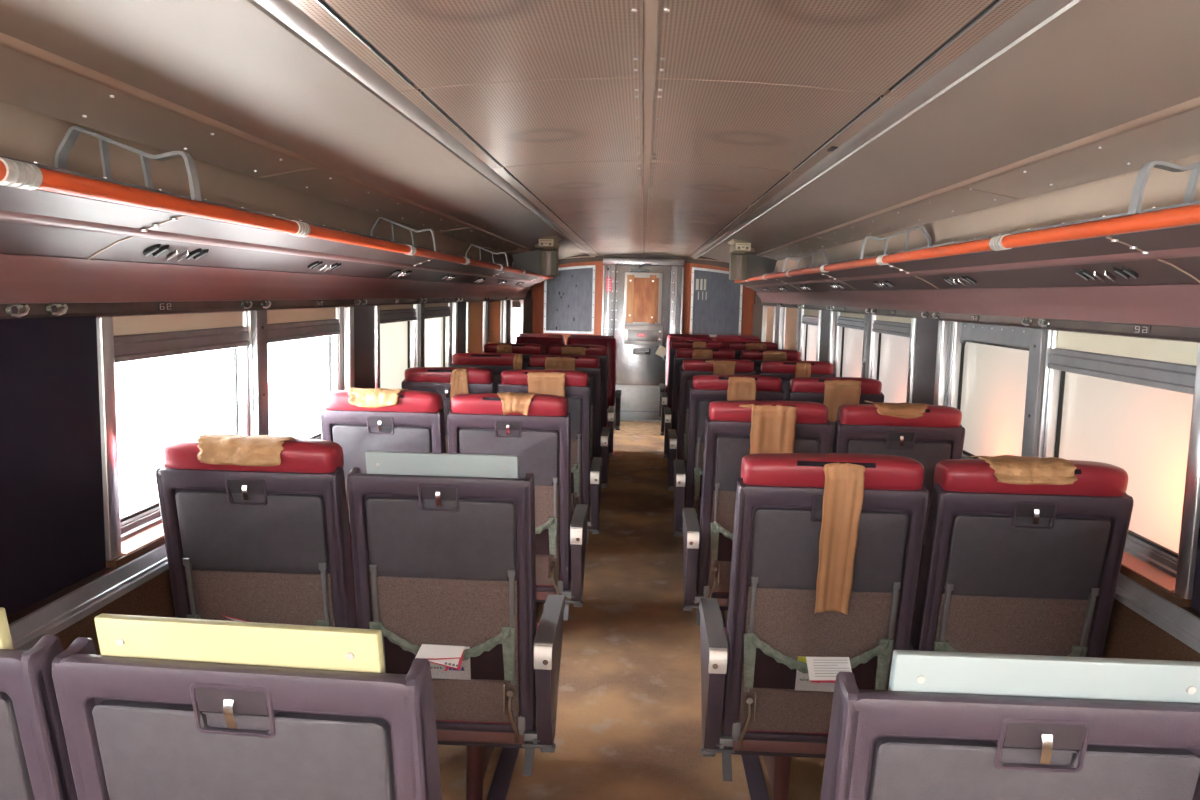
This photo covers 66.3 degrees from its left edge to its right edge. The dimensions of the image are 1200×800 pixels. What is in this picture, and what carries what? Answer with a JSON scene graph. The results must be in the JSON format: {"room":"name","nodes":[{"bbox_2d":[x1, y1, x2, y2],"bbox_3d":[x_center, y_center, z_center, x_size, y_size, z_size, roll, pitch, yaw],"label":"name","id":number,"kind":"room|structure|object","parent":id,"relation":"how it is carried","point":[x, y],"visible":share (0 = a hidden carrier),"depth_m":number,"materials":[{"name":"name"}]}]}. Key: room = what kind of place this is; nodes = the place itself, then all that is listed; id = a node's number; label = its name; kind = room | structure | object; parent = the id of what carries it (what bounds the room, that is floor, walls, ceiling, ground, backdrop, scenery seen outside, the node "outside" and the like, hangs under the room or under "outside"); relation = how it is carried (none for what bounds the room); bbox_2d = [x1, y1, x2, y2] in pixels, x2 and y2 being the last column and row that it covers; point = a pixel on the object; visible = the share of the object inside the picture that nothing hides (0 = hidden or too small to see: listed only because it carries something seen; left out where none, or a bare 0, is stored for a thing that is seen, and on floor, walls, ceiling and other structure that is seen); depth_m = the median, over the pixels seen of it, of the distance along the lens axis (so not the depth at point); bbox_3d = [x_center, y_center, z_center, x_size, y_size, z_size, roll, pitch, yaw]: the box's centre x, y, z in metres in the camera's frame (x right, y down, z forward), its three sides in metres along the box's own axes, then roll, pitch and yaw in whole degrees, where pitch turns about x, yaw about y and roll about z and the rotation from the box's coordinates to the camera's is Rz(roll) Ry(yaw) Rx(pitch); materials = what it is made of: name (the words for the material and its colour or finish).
{"room":"transit interior","nodes":[
{"label":"transit interior","id":0,"kind":"room"},
{"bbox_2d":[0,289,532,654],"bbox_3d":[-1.327,0.366,3.252,0.208,1.630,17.450,2,7,2],"label":"wall","id":1,"kind":"structure","parent":0,"point":[63,566],"depth_m":2.30,"materials":[{"name":"brown"}]},
{"bbox_2d":[4,303,29,316],"bbox_3d":[-1.325,-0.205,2.097,0.022,0.032,0.072,2,7,2],"label":"coat hook","id":2,"kind":"object","parent":1,"relation":"attached to","point":[13,309],"visible":1,"depth_m":2.09,"materials":[{"name":"silver metal"}]},
{"bbox_2d":[45,303,67,315],"bbox_3d":[-1.319,-0.221,2.238,0.022,0.032,0.072,2,7,2],"label":"coat hook","id":3,"kind":"object","parent":1,"relation":"attached to","point":[57,309],"visible":1,"depth_m":2.23,"materials":[{"name":"silver metal"}]},
{"bbox_2d":[156,302,171,310],"bbox_3d":[-1.302,-0.280,2.749,0.007,0.026,0.084,2,7,2],"label":"number plate","id":4,"kind":"object","parent":1,"relation":"attached to","point":[161,306],"visible":1,"depth_m":2.74,"materials":[{"name":"grey"}]},
{"bbox_2d":[113,311,248,554],"bbox_3d":[-1.315,0.043,2.920,0.102,0.660,0.913,2,7,2],"label":"window","id":5,"kind":"structure","parent":1,"relation":"in","point":[177,376],"depth_m":2.83,"materials":[{"name":"glass"}]},
{"bbox_2d":[113,311,241,335],"bbox_3d":[-1.311,-0.213,2.891,0.002,0.120,0.897,2,7,2],"label":"roller blind","id":6,"kind":"object","parent":5,"relation":"attached to","point":[216,323],"depth_m":2.87,"materials":[{"name":"fabric"}]},
{"bbox_2d":[0,101,517,267],"bbox_3d":[-1.165,-0.644,2.701,0.337,0.238,16.600,2,7,2],"label":"trim","id":7,"kind":"structure","parent":1,"relation":"attached to","point":[25,134],"depth_m":3.01,"materials":[{"name":"beige paint"}]},
{"bbox_2d":[0,297,524,318],"bbox_3d":[-1.302,-0.289,2.849,0.024,0.043,16.800,2,7,2],"label":"trim","id":8,"kind":"structure","parent":1,"relation":"attached to","point":[37,310],"depth_m":2.94,"materials":[{"name":"metal"}]},
{"bbox_2d":[0,253,530,302],"bbox_3d":[-1.265,-0.361,2.839,0.088,0.110,16.800,2,7,2],"label":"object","id":9,"kind":"structure","parent":1,"relation":"attached to","point":[24,278],"depth_m":2.78,"materials":[{"name":"red metal"}]},
{"bbox_2d":[0,125,552,287],"bbox_3d":[-1.129,-0.558,2.724,0.384,0.325,16.610,2,7,2],"label":"luggage rack","id":10,"kind":"object","parent":1,"relation":"attached to","point":[57,211],"visible":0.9,"depth_m":2.29,"materials":[{"name":"metal"}]},
{"bbox_2d":[143,244,208,260],"bbox_3d":[-1.170,-0.407,2.547,0.045,0.041,0.302,2,7,2],"label":"air vent","id":11,"kind":"object","parent":10,"relation":"attached to","point":[155,250],"visible":1,"depth_m":2.52,"materials":[{"name":"silver"}]},
{"bbox_2d":[166,249,177,259],"bbox_3d":[-1.171,-0.399,2.518,0.031,0.031,0.008,2,7,2],"label":"light switch","id":12,"kind":"object","parent":11,"relation":"attached to","point":[175,252],"depth_m":2.51,"materials":[{"name":"silver metal"}]},
{"bbox_2d":[177,250,188,260],"bbox_3d":[-1.169,-0.405,2.577,0.031,0.031,0.008,2,7,2],"label":"light switch","id":13,"kind":"object","parent":11,"relation":"attached to","point":[186,253],"depth_m":2.57,"materials":[{"name":"silver metal"}]},
{"bbox_2d":[307,261,340,271],"bbox_3d":[-1.115,-0.542,3.728,0.045,0.041,0.302,2,7,2],"label":"air vent","id":14,"kind":"object","parent":10,"relation":"attached to","point":[316,264],"visible":1,"depth_m":3.69,"materials":[{"name":"silver"}]},
{"bbox_2d":[267,307,340,439],"bbox_3d":[-1.269,-0.072,3.925,0.102,0.660,0.918,2,7,2],"label":"window","id":15,"kind":"structure","parent":1,"relation":"in","point":[303,344],"depth_m":3.98,"materials":[{"name":"glass"}]},
{"bbox_2d":[267,308,335,323],"bbox_3d":[-1.265,-0.328,3.896,0.002,0.120,0.902,2,7,2],"label":"roller blind","id":16,"kind":"object","parent":15,"relation":"attached to","point":[315,315],"depth_m":3.90,"materials":[{"name":"fabric"}]},
{"bbox_2d":[380,304,416,388],"bbox_3d":[-1.200,-0.239,5.391,0.102,0.660,0.913,2,7,2],"label":"window","id":17,"kind":"structure","parent":1,"relation":"in","point":[397,322],"depth_m":5.51,"materials":[{"name":"glass"}]},
{"bbox_2d":[380,304,412,309],"bbox_3d":[-1.196,-0.509,5.360,0.002,0.092,0.897,2,7,2],"label":"roller blind","id":18,"kind":"object","parent":17,"relation":"attached to","point":[388,307],"depth_m":5.41,"materials":[{"name":"fabric"}]},
{"bbox_2d":[425,303,450,366],"bbox_3d":[-1.153,-0.356,6.416,0.102,0.660,0.938,2,7,2],"label":"window","id":19,"kind":"structure","parent":1,"relation":"in","point":[437,316],"depth_m":6.62,"materials":[{"name":"glass"}]},
{"bbox_2d":[425,303,447,307],"bbox_3d":[-1.148,-0.626,6.385,0.002,0.092,0.922,2,7,2],"label":"roller blind","id":20,"kind":"object","parent":19,"relation":"attached to","point":[438,305],"depth_m":6.46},
{"bbox_2d":[469,302,483,352],"bbox_3d":[-1.083,-0.527,7.912,0.102,0.660,0.913,2,7,2],"label":"window","id":21,"kind":"structure","parent":1,"relation":"in","point":[476,309],"depth_m":8.01,"materials":[{"name":"paint"}]},
{"bbox_2d":[489,301,501,342],"bbox_3d":[-1.035,-0.644,8.937,0.102,0.660,0.938,2,7,2],"label":"window","id":22,"kind":"structure","parent":1,"relation":"in","point":[495,306],"depth_m":9.06,"materials":[{"name":"paint"}]},
{"bbox_2d":[512,300,520,342],"bbox_3d":[-0.968,-0.808,10.376,0.102,0.660,0.878,2,7,2],"label":"window","id":23,"kind":"structure","parent":1,"relation":"in","point":[516,303],"depth_m":10.71,"materials":[{"name":"glass"}]},
{"bbox_2d":[438,434,824,799],"bbox_3d":[0.074,1.325,2.541,2.840,0.050,15.950,2,7,2],"label":"floor","id":24,"kind":"structure","parent":0,"point":[629,719],"depth_m":3.77,"materials":[{"name":"carpet"}]},
{"bbox_2d":[0,607,441,799],"bbox_3d":[-0.712,0.818,1.645,1.118,1.127,0.692,2,7,5],"label":"seat","id":25,"kind":"object","parent":24,"relation":"on","point":[169,708],"visible":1,"depth_m":1.26,"materials":[{"name":"plastic"}]},
{"bbox_2d":[155,437,564,799],"bbox_3d":[-0.680,0.657,2.928,1.118,1.155,0.700,2,7,2],"label":"seat","id":26,"kind":"object","parent":24,"relation":"on","point":[442,552],"visible":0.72,"depth_m":2.62,"materials":[{"name":"plastic"}]},
{"bbox_2d":[196,433,300,465],"bbox_3d":[-0.992,0.137,2.574,0.264,0.074,0.137,2,7,2],"label":"headrest cover","id":27,"kind":"object","parent":26,"relation":"attached to","point":[217,449],"visible":1,"depth_m":2.53,"materials":[{"name":"beige fabric"}]},
{"bbox_2d":[415,644,464,669],"bbox_3d":[-0.463,0.746,2.660,0.146,0.077,0.016,2,7,2],"label":"leaflet","id":28,"kind":"object","parent":26,"relation":"in","point":[450,656],"visible":0.94,"depth_m":2.66,"materials":[{"name":"white"}]},
{"bbox_2d":[430,646,470,679],"bbox_3d":[-0.443,0.772,2.696,0.124,0.110,0.033,2,7,2],"label":"card","id":29,"kind":"object","parent":26,"relation":"on","point":[462,670],"visible":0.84,"depth_m":2.71,"materials":[{"name":"white paper"}]},
{"bbox_2d":[436,622,538,723],"bbox_3d":[-0.442,0.887,3.034,0.496,0.185,0.520,2,7,2],"label":"seat cushion","id":30,"kind":"object","parent":26,"relation":"on","point":[444,714],"depth_m":2.76,"materials":[{"name":"fabric"}]},
{"bbox_2d":[320,390,588,620],"bbox_3d":[-0.619,0.507,4.238,1.118,1.155,0.700,2,7,2],"label":"seat","id":31,"kind":"object","parent":24,"relation":"on","point":[476,423],"visible":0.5,"depth_m":3.89,"materials":[{"name":"plastic"}]},
{"bbox_2d":[347,387,407,407],"bbox_3d":[-0.942,-0.011,3.883,0.242,0.077,0.132,2,7,2],"label":"headrest cover","id":32,"kind":"object","parent":31,"relation":"attached to","point":[361,397],"visible":1,"depth_m":3.84,"materials":[{"name":"beige fabric"}]},
{"bbox_2d":[497,392,537,415],"bbox_3d":[-0.348,0.015,3.858,0.183,0.089,0.123,2,7,2],"label":"headrest cover","id":33,"kind":"object","parent":31,"relation":"attached to","point":[519,402],"visible":1,"depth_m":3.81,"materials":[{"name":"brown fabric"}]},
{"bbox_2d":[401,367,602,542],"bbox_3d":[-0.548,0.364,5.498,1.118,1.155,0.700,2,7,2],"label":"seat","id":34,"kind":"object","parent":24,"relation":"on","point":[585,480],"visible":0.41,"depth_m":5.14,"materials":[{"name":"leather"}]},
{"bbox_2d":[450,369,468,399],"bbox_3d":[-0.781,-0.081,5.104,0.105,0.188,0.033,2,7,2],"label":"headrest cover","id":35,"kind":"object","parent":34,"relation":"attached to","point":[459,380],"visible":0.94,"depth_m":5.10,"materials":[{"name":"brown fabric"}]},
{"bbox_2d":[527,372,565,396],"bbox_3d":[-0.297,-0.066,5.082,0.214,0.178,0.030,2,7,2],"label":"headrest cover","id":36,"kind":"object","parent":34,"relation":"attached to","point":[552,383],"visible":0.84,"depth_m":5.07,"materials":[{"name":"brown fabric"}]},
{"bbox_2d":[486,747,519,799],"bbox_3d":[-0.327,1.255,2.829,0.060,0.006,16.500,2,7,2],"label":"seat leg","id":37,"kind":"structure","parent":24,"relation":"on","point":[501,780],"depth_m":3.02,"materials":[{"name":"plastic"}]},
{"bbox_2d":[450,353,609,487],"bbox_3d":[-0.488,0.216,6.788,1.118,1.155,0.700,2,7,2],"label":"seat","id":38,"kind":"object","parent":24,"relation":"on","point":[496,362],"visible":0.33,"depth_m":6.41,"materials":[{"name":"plastic"}]},
{"bbox_2d":[513,354,522,369],"bbox_3d":[-0.570,-0.153,6.411,0.077,0.339,0.062,2,7,2],"label":"headrest cover","id":39,"kind":"object","parent":38,"relation":"attached to","point":[517,361],"visible":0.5,"depth_m":6.38,"materials":[{"name":"brown fabric"}]},
{"bbox_2d":[545,357,574,369],"bbox_3d":[-0.277,-0.227,6.370,0.213,0.144,0.025,2,7,2],"label":"headrest cover","id":40,"kind":"object","parent":38,"relation":"attached to","point":[559,363],"visible":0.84,"depth_m":6.36,"materials":[{"name":"brown fabric"}]},
{"bbox_2d":[483,343,614,456],"bbox_3d":[-0.428,0.069,8.078,1.118,1.155,0.700,2,7,2],"label":"seat","id":41,"kind":"object","parent":24,"relation":"on","point":[527,350],"visible":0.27,"depth_m":7.70,"materials":[{"name":"leather"}]},
{"bbox_2d":[497,344,511,352],"bbox_3d":[-0.799,-0.396,7.684,0.133,0.140,0.025,2,7,2],"label":"headrest cover","id":42,"kind":"object","parent":41,"relation":"attached to","point":[501,348],"visible":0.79,"depth_m":7.68,"materials":[{"name":"brown fabric"}]},
{"bbox_2d":[561,347,585,354],"bbox_3d":[-0.222,-0.378,7.659,0.206,0.135,0.025,2,7,2],"label":"headrest cover","id":43,"kind":"object","parent":41,"relation":"attached to","point":[565,350],"visible":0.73,"depth_m":7.65,"materials":[{"name":"brown fabric"}]},
{"bbox_2d":[515,333,620,429],"bbox_3d":[-0.348,-0.075,9.355,1.118,1.152,0.694,2,7,2],"label":"seat","id":44,"kind":"object","parent":24,"relation":"on","point":[613,397],"visible":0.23,"depth_m":9.48,"materials":[{"name":"leather"}]},
{"bbox_2d":[515,333,564,354],"bbox_3d":[-0.636,-0.284,9.544,0.508,0.792,0.298,2,7,2],"label":"cushion","id":45,"kind":"object","parent":44,"relation":"on","point":[545,340],"depth_m":9.50,"materials":[{"name":"red leather"}]},
{"bbox_2d":[567,335,615,408],"bbox_3d":[-0.095,-0.269,9.521,0.508,0.792,0.298,2,7,2],"label":"cushion","id":46,"kind":"object","parent":44,"relation":"on","point":[609,342],"depth_m":9.46,"materials":[{"name":"red leather"}]},
{"bbox_2d":[659,334,760,420],"bbox_3d":[1.218,-0.127,10.113,1.118,1.152,0.694,2,7,2],"label":"seat","id":47,"kind":"object","parent":24,"relation":"on","point":[724,339],"visible":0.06,"depth_m":10.26,"materials":[{"name":"leather"}]},
{"bbox_2d":[665,334,711,401],"bbox_3d":[0.992,-0.335,10.299,0.508,0.792,0.298,2,7,2],"label":"cushion","id":48,"kind":"object","parent":47,"relation":"on","point":[671,337],"depth_m":10.26,"materials":[{"name":"red leather"}]},
{"bbox_2d":[715,335,760,347],"bbox_3d":[1.533,-0.320,10.275,0.508,0.792,0.298,2,7,2],"label":"cushion","id":49,"kind":"object","parent":47,"relation":"on","point":[724,339],"depth_m":10.24,"materials":[{"name":"red leather"}]},
{"bbox_2d":[660,340,777,434],"bbox_3d":[1.181,-0.035,9.301,1.118,1.155,0.700,2,7,2],"label":"seat","id":50,"kind":"object","parent":24,"relation":"on","point":[737,347],"visible":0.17,"depth_m":8.93,"materials":[{"name":"leather"}]},
{"bbox_2d":[745,343,766,349],"bbox_3d":[1.506,-0.505,8.874,0.208,0.093,0.025,2,7,2],"label":"headrest cover","id":51,"kind":"object","parent":50,"relation":"attached to","point":[748,346],"visible":0.94,"depth_m":8.87,"materials":[{"name":"brown fabric"}]},
{"bbox_2d":[663,348,801,457],"bbox_3d":[1.121,0.112,8.011,1.118,1.155,0.700,2,7,2],"label":"seat","id":52,"kind":"object","parent":24,"relation":"on","point":[756,356],"visible":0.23,"depth_m":7.64,"materials":[{"name":"leather"}]},
{"bbox_2d":[692,349,712,358],"bbox_3d":[0.849,-0.370,7.610,0.173,0.102,0.025,2,7,2],"label":"headrest cover","id":53,"kind":"object","parent":52,"relation":"attached to","point":[697,353],"visible":0.95,"depth_m":7.61,"materials":[{"name":"brown fabric"}]},
{"bbox_2d":[762,351,786,361],"bbox_3d":[1.443,-0.354,7.584,0.202,0.102,0.025,2,7,2],"label":"headrest cover","id":54,"kind":"object","parent":52,"relation":"attached to","point":[767,355],"visible":0.91,"depth_m":7.58,"materials":[{"name":"brown fabric"}]},
{"bbox_2d":[720,610,769,799],"bbox_3d":[0.502,1.277,2.792,0.060,0.006,16.500,2,7,2],"label":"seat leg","id":55,"kind":"structure","parent":24,"relation":"on","point":[755,779],"depth_m":3.04,"materials":[{"name":"plastic"}]},
{"bbox_2d":[667,359,835,489],"bbox_3d":[1.060,0.261,6.701,1.118,1.155,0.700,2,7,2],"label":"seat","id":56,"kind":"object","parent":24,"relation":"on","point":[785,370],"visible":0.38,"depth_m":6.33,"materials":[{"name":"plastic"}]},
{"bbox_2d":[705,360,735,374],"bbox_3d":[0.826,-0.213,6.299,0.215,0.117,0.025,2,7,2],"label":"headrest cover","id":57,"kind":"object","parent":56,"relation":"attached to","point":[720,367],"visible":0.93,"depth_m":6.29,"materials":[{"name":"brown fabric"}]},
{"bbox_2d":[795,362,810,377],"bbox_3d":[1.387,-0.199,6.276,0.108,0.116,0.026,2,7,2],"label":"headrest cover","id":58,"kind":"object","parent":56,"relation":"attached to","point":[803,369],"visible":0.94,"depth_m":6.27,"materials":[{"name":"brown fabric"}]},
{"bbox_2d":[673,374,883,536],"bbox_3d":[1.001,0.406,5.431,1.118,1.155,0.700,2,7,2],"label":"seat","id":59,"kind":"object","parent":24,"relation":"on","point":[705,389],"visible":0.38,"depth_m":5.07,"materials":[{"name":"leather"}]},
{"bbox_2d":[727,377,755,400],"bbox_3d":[0.775,-0.041,5.035,0.162,0.171,0.030,2,7,2],"label":"headrest cover","id":60,"kind":"object","parent":59,"relation":"attached to","point":[739,388],"visible":0.91,"depth_m":5.03,"materials":[{"name":"brown fabric"}]},
{"bbox_2d":[823,380,860,421],"bbox_3d":[1.319,0.013,5.024,0.202,0.249,0.046,2,7,2],"label":"headrest cover","id":61,"kind":"object","parent":59,"relation":"attached to","point":[837,393],"visible":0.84,"depth_m":5.01,"materials":[{"name":"brown fabric"}]},
{"bbox_2d":[682,400,964,625],"bbox_3d":[0.942,0.550,4.170,1.118,1.155,0.700,2,7,2],"label":"seat","id":62,"kind":"object","parent":24,"relation":"on","point":[934,437],"visible":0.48,"depth_m":3.81,"materials":[{"name":"plastic"}]},
{"bbox_2d":[739,404,796,453],"bbox_3d":[0.688,0.137,3.787,0.237,0.244,0.045,2,7,2],"label":"headrest cover","id":63,"kind":"object","parent":62,"relation":"attached to","point":[772,427],"visible":0.87,"depth_m":3.77,"materials":[{"name":"brown fabric"}]},
{"bbox_2d":[865,401,928,418],"bbox_3d":[1.230,0.040,3.785,0.255,0.058,0.128,2,7,2],"label":"headrest cover","id":64,"kind":"object","parent":62,"relation":"attached to","point":[900,410],"visible":1,"depth_m":3.74,"materials":[{"name":"beige fabric"}]},
{"bbox_2d":[699,453,1133,799],"bbox_3d":[0.882,0.698,2.880,1.118,1.155,0.700,2,7,2],"label":"seat","id":65,"kind":"object","parent":24,"relation":"on","point":[1006,568],"visible":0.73,"depth_m":2.57,"materials":[{"name":"plastic"}]},
{"bbox_2d":[724,627,827,734],"bbox_3d":[0.641,0.914,3.006,0.496,0.185,0.520,2,7,2],"label":"seat cushion","id":66,"kind":"object","parent":65,"relation":"on","point":[763,725],"depth_m":2.74,"materials":[{"name":"fabric"}]},
{"bbox_2d":[795,656,834,691],"bbox_3d":[0.639,0.798,2.668,0.136,0.112,0.033,2,7,2],"label":"card","id":67,"kind":"object","parent":65,"relation":"on","point":[800,658],"visible":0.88,"depth_m":2.68,"materials":[{"name":"white paper"}]},
{"bbox_2d":[806,657,851,682],"bbox_3d":[0.658,0.774,2.634,0.138,0.082,0.009,2,7,2],"label":"leaflet","id":68,"kind":"object","parent":65,"relation":"in","point":[820,669],"visible":0.82,"depth_m":2.63,"materials":[{"name":"white paper"}]},
{"bbox_2d":[814,463,864,614],"bbox_3d":[0.655,0.388,2.528,0.113,0.447,0.085,2,7,2],"label":"headrest cover","id":69,"kind":"object","parent":65,"relation":"attached to","point":[843,494],"visible":1,"depth_m":2.52,"materials":[{"name":"beige fabric"}]},
{"bbox_2d":[971,455,1077,484],"bbox_3d":[1.157,0.188,2.498,0.256,0.060,0.137,2,7,2],"label":"headrest cover","id":70,"kind":"object","parent":65,"relation":"attached to","point":[1011,469],"visible":1,"depth_m":2.46,"materials":[{"name":"beige fabric"}]},
{"bbox_2d":[820,650,1199,799],"bbox_3d":[0.820,0.864,1.566,1.118,1.123,0.692,2,7,2],"label":"seat","id":71,"kind":"object","parent":24,"relation":"on","point":[946,725],"visible":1,"depth_m":1.20,"materials":[{"name":"plastic"}]},
{"bbox_2d":[614,420,663,435],"bbox_3d":[0.469,0.349,11.026,0.860,0.044,1.150,2,7,2],"label":"floor","id":72,"kind":"structure","parent":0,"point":[626,427],"depth_m":10.95,"materials":[{"name":"carpet"}]},
{"bbox_2d":[530,254,756,344],"bbox_3d":[0.538,-0.841,11.861,3.120,2.220,0.116,2,7,2],"label":"wall","id":73,"kind":"structure","parent":0,"point":[537,290],"depth_m":11.76,"materials":[{"name":"brown"}]},
{"bbox_2d":[544,265,594,333],"bbox_3d":[-0.394,-1.295,11.800,0.650,0.878,0.024,2,7,2],"label":"notice board","id":74,"kind":"object","parent":73,"relation":"attached to","point":[569,297],"visible":0.9,"depth_m":11.80,"materials":[{"name":"metal"}]},
{"bbox_2d":[620,411,660,421],"bbox_3d":[0.503,0.214,11.724,0.690,0.075,0.430,2,7,2],"label":"trim","id":75,"kind":"structure","parent":73,"relation":"attached to","point":[624,415],"depth_m":11.66,"materials":[{"name":"metal"}]},
{"bbox_2d":[602,258,684,411],"bbox_3d":[0.534,-0.785,11.803,1.040,2.042,0.105,2,7,2],"label":"door","id":76,"kind":"structure","parent":73,"relation":"in","point":[642,304],"depth_m":11.77,"materials":[{"name":"silver metal"}]},
{"bbox_2d":[690,267,742,336],"bbox_3d":[1.484,-1.243,11.719,0.650,0.878,0.024,2,7,2],"label":"notice board","id":77,"kind":"object","parent":73,"relation":"attached to","point":[716,300],"visible":0.89,"depth_m":11.72,"materials":[{"name":"metal"}]},
{"bbox_2d":[247,0,1080,258],"bbox_3d":[0.156,-0.866,3.045,1.400,0.090,17.454,2,7,2],"label":"ceiling","id":78,"kind":"structure","parent":0,"point":[663,127],"depth_m":2.21,"materials":[{"name":"metal"}]},
{"bbox_2d":[0,0,586,259],"bbox_3d":[-0.850,-0.741,2.675,0.635,0.130,16.600,2,7,2],"label":"ceiling panel","id":79,"kind":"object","parent":78,"relation":"attached to","point":[223,84],"depth_m":2.07,"materials":[{"name":"beige metal"}]},
{"bbox_2d":[512,236,561,275],"bbox_3d":[-0.462,-1.257,8.043,0.439,0.315,1.240,0,7,-14],"label":"divider","id":80,"kind":"object","parent":79,"relation":"hanging from","point":[544,261],"visible":0.98,"depth_m":8.53,"materials":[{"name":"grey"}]},
{"bbox_2d":[702,0,1199,262],"bbox_3d":[1.118,-0.687,2.590,0.635,0.130,16.600,2,7,2],"label":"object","id":81,"kind":"structure","parent":78,"relation":"attached to","point":[1103,89],"depth_m":2.21,"materials":[{"name":"beige metal"}]},
{"bbox_2d":[727,239,776,279],"bbox_3d":[1.225,-1.210,7.970,0.439,0.315,1.240,4,7,19],"label":"divider","id":82,"kind":"object","parent":81,"relation":"hanging from","point":[743,265],"visible":0.96,"depth_m":8.45,"materials":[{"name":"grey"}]},
{"bbox_2d":[752,294,1199,661],"bbox_3d":[1.581,0.446,3.126,0.208,1.630,17.450,2,7,2],"label":"wall","id":83,"kind":"structure","parent":0,"point":[1148,621],"depth_m":2.60,"materials":[{"name":"brown"}]},
{"bbox_2d":[765,306,773,341],"bbox_3d":[1.906,-0.729,10.251,0.102,0.660,0.878,2,7,2],"label":"window","id":84,"kind":"structure","parent":83,"relation":"in","point":[769,309],"depth_m":10.40,"materials":[{"name":"paint"}]},
{"bbox_2d":[783,307,796,349],"bbox_3d":[1.839,-0.565,8.812,0.102,0.660,0.938,2,7,2],"label":"window","id":85,"kind":"structure","parent":83,"relation":"in","point":[790,324],"depth_m":8.93,"materials":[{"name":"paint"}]},
{"bbox_2d":[801,309,818,360],"bbox_3d":[1.791,-0.448,7.788,0.102,0.660,0.913,2,7,2],"label":"window","id":86,"kind":"structure","parent":83,"relation":"in","point":[810,317],"depth_m":8.03,"materials":[{"name":"glass"}]},
{"bbox_2d":[804,309,818,316],"bbox_3d":[1.799,-0.703,7.758,0.002,0.122,0.897,2,7,2],"label":"roller blind","id":87,"kind":"object","parent":86,"relation":"attached to","point":[807,312],"depth_m":7.87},
{"bbox_2d":[835,312,864,377],"bbox_3d":[1.722,-0.277,6.291,0.102,0.660,0.938,2,7,2],"label":"window","id":88,"kind":"structure","parent":83,"relation":"in","point":[850,325],"depth_m":6.48,"materials":[{"name":"glass"}]},
{"bbox_2d":[840,312,864,318],"bbox_3d":[1.729,-0.545,6.260,0.002,0.097,0.922,2,7,2],"label":"roller blind","id":89,"kind":"object","parent":88,"relation":"attached to","point":[843,315],"depth_m":6.33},
{"bbox_2d":[871,315,910,402],"bbox_3d":[1.674,-0.160,5.267,0.102,0.660,0.913,2,7,2],"label":"window","id":90,"kind":"structure","parent":83,"relation":"in","point":[891,335],"depth_m":5.39,"materials":[{"name":"glass"}]},
{"bbox_2d":[876,315,910,323],"bbox_3d":[1.682,-0.428,5.236,0.002,0.097,0.897,2,7,2],"label":"roller blind","id":91,"kind":"object","parent":90,"relation":"attached to","point":[879,319],"depth_m":5.30,"materials":[{"name":"fabric"}]},
{"bbox_2d":[734,161,1199,292],"bbox_3d":[1.389,-0.489,2.615,0.384,0.325,16.610,2,7,2],"label":"luggage rack","id":92,"kind":"object","parent":83,"relation":"attached to","point":[1160,244],"visible":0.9,"depth_m":2.70,"materials":[{"name":"metal"}]},
{"bbox_2d":[943,276,976,285],"bbox_3d":[1.468,-0.486,3.755,0.045,0.041,0.302,2,7,2],"label":"light","id":93,"kind":"object","parent":92,"relation":"attached to","point":[968,279],"visible":1,"depth_m":3.72,"materials":[{"name":"black"}]},
{"bbox_2d":[1074,266,1138,281],"bbox_3d":[1.413,-0.352,2.574,0.045,0.041,0.302,2,7,2],"label":"light","id":94,"kind":"object","parent":92,"relation":"attached to","point":[1125,272],"visible":1,"depth_m":2.54,"materials":[{"name":"black"}]},
{"bbox_2d":[1093,271,1104,281],"bbox_3d":[1.414,-0.350,2.605,0.031,0.031,0.008,2,7,2],"label":"light switch","id":95,"kind":"object","parent":94,"relation":"attached to","point":[1095,274],"depth_m":2.60,"materials":[{"name":"silver metal"}]},
{"bbox_2d":[1104,270,1115,281],"bbox_3d":[1.412,-0.344,2.545,0.031,0.031,0.008,2,7,2],"label":"light switch","id":96,"kind":"object","parent":94,"relation":"attached to","point":[1106,273],"depth_m":2.54,"materials":[{"name":"silver metal"}]},
{"bbox_2d":[756,284,1199,326],"bbox_3d":[1.524,-0.284,2.718,0.088,0.110,16.800,2,7,2],"label":"trim","id":97,"kind":"structure","parent":83,"relation":"attached to","point":[1159,304],"depth_m":3.20,"materials":[{"name":"red metal"}]},
{"bbox_2d":[761,302,1199,342],"bbox_3d":[1.558,-0.211,2.725,0.024,0.043,16.800,2,7,2],"label":"trim","id":98,"kind":"structure","parent":83,"relation":"attached to","point":[1166,332],"depth_m":3.15,"materials":[{"name":"metal"}]},
{"bbox_2d":[769,154,1199,273],"bbox_3d":[1.428,-0.573,2.588,0.337,0.238,16.600,2,7,2],"label":"trim","id":99,"kind":"structure","parent":83,"relation":"attached to","point":[1109,196],"depth_m":3.42,"materials":[{"name":"beige paint"}]},
{"bbox_2d":[950,322,1030,458],"bbox_3d":[1.606,0.007,3.800,0.102,0.660,0.918,2,7,2],"label":"window","id":100,"kind":"structure","parent":83,"relation":"in","point":[990,362],"depth_m":3.87,"materials":[{"name":"glass"}]},
{"bbox_2d":[1043,330,1198,592],"bbox_3d":[1.559,0.122,2.795,0.102,0.660,0.913,2,7,2],"label":"window","id":101,"kind":"structure","parent":83,"relation":"in","point":[1126,403],"depth_m":2.70,"materials":[{"name":"glass"}]},
{"bbox_2d":[1056,331,1198,365],"bbox_3d":[1.566,-0.131,2.766,0.002,0.127,0.897,2,7,2],"label":"roller blind","id":102,"kind":"object","parent":101,"relation":"attached to","point":[1072,348],"depth_m":2.76,"materials":[{"name":"fabric"}]},
{"bbox_2d":[1133,325,1151,334],"bbox_3d":[1.549,-0.201,2.625,0.007,0.026,0.084,2,7,2],"label":"number plate","id":103,"kind":"object","parent":83,"relation":"attached to","point":[1138,329],"visible":1,"depth_m":2.62,"materials":[{"name":"grey"}]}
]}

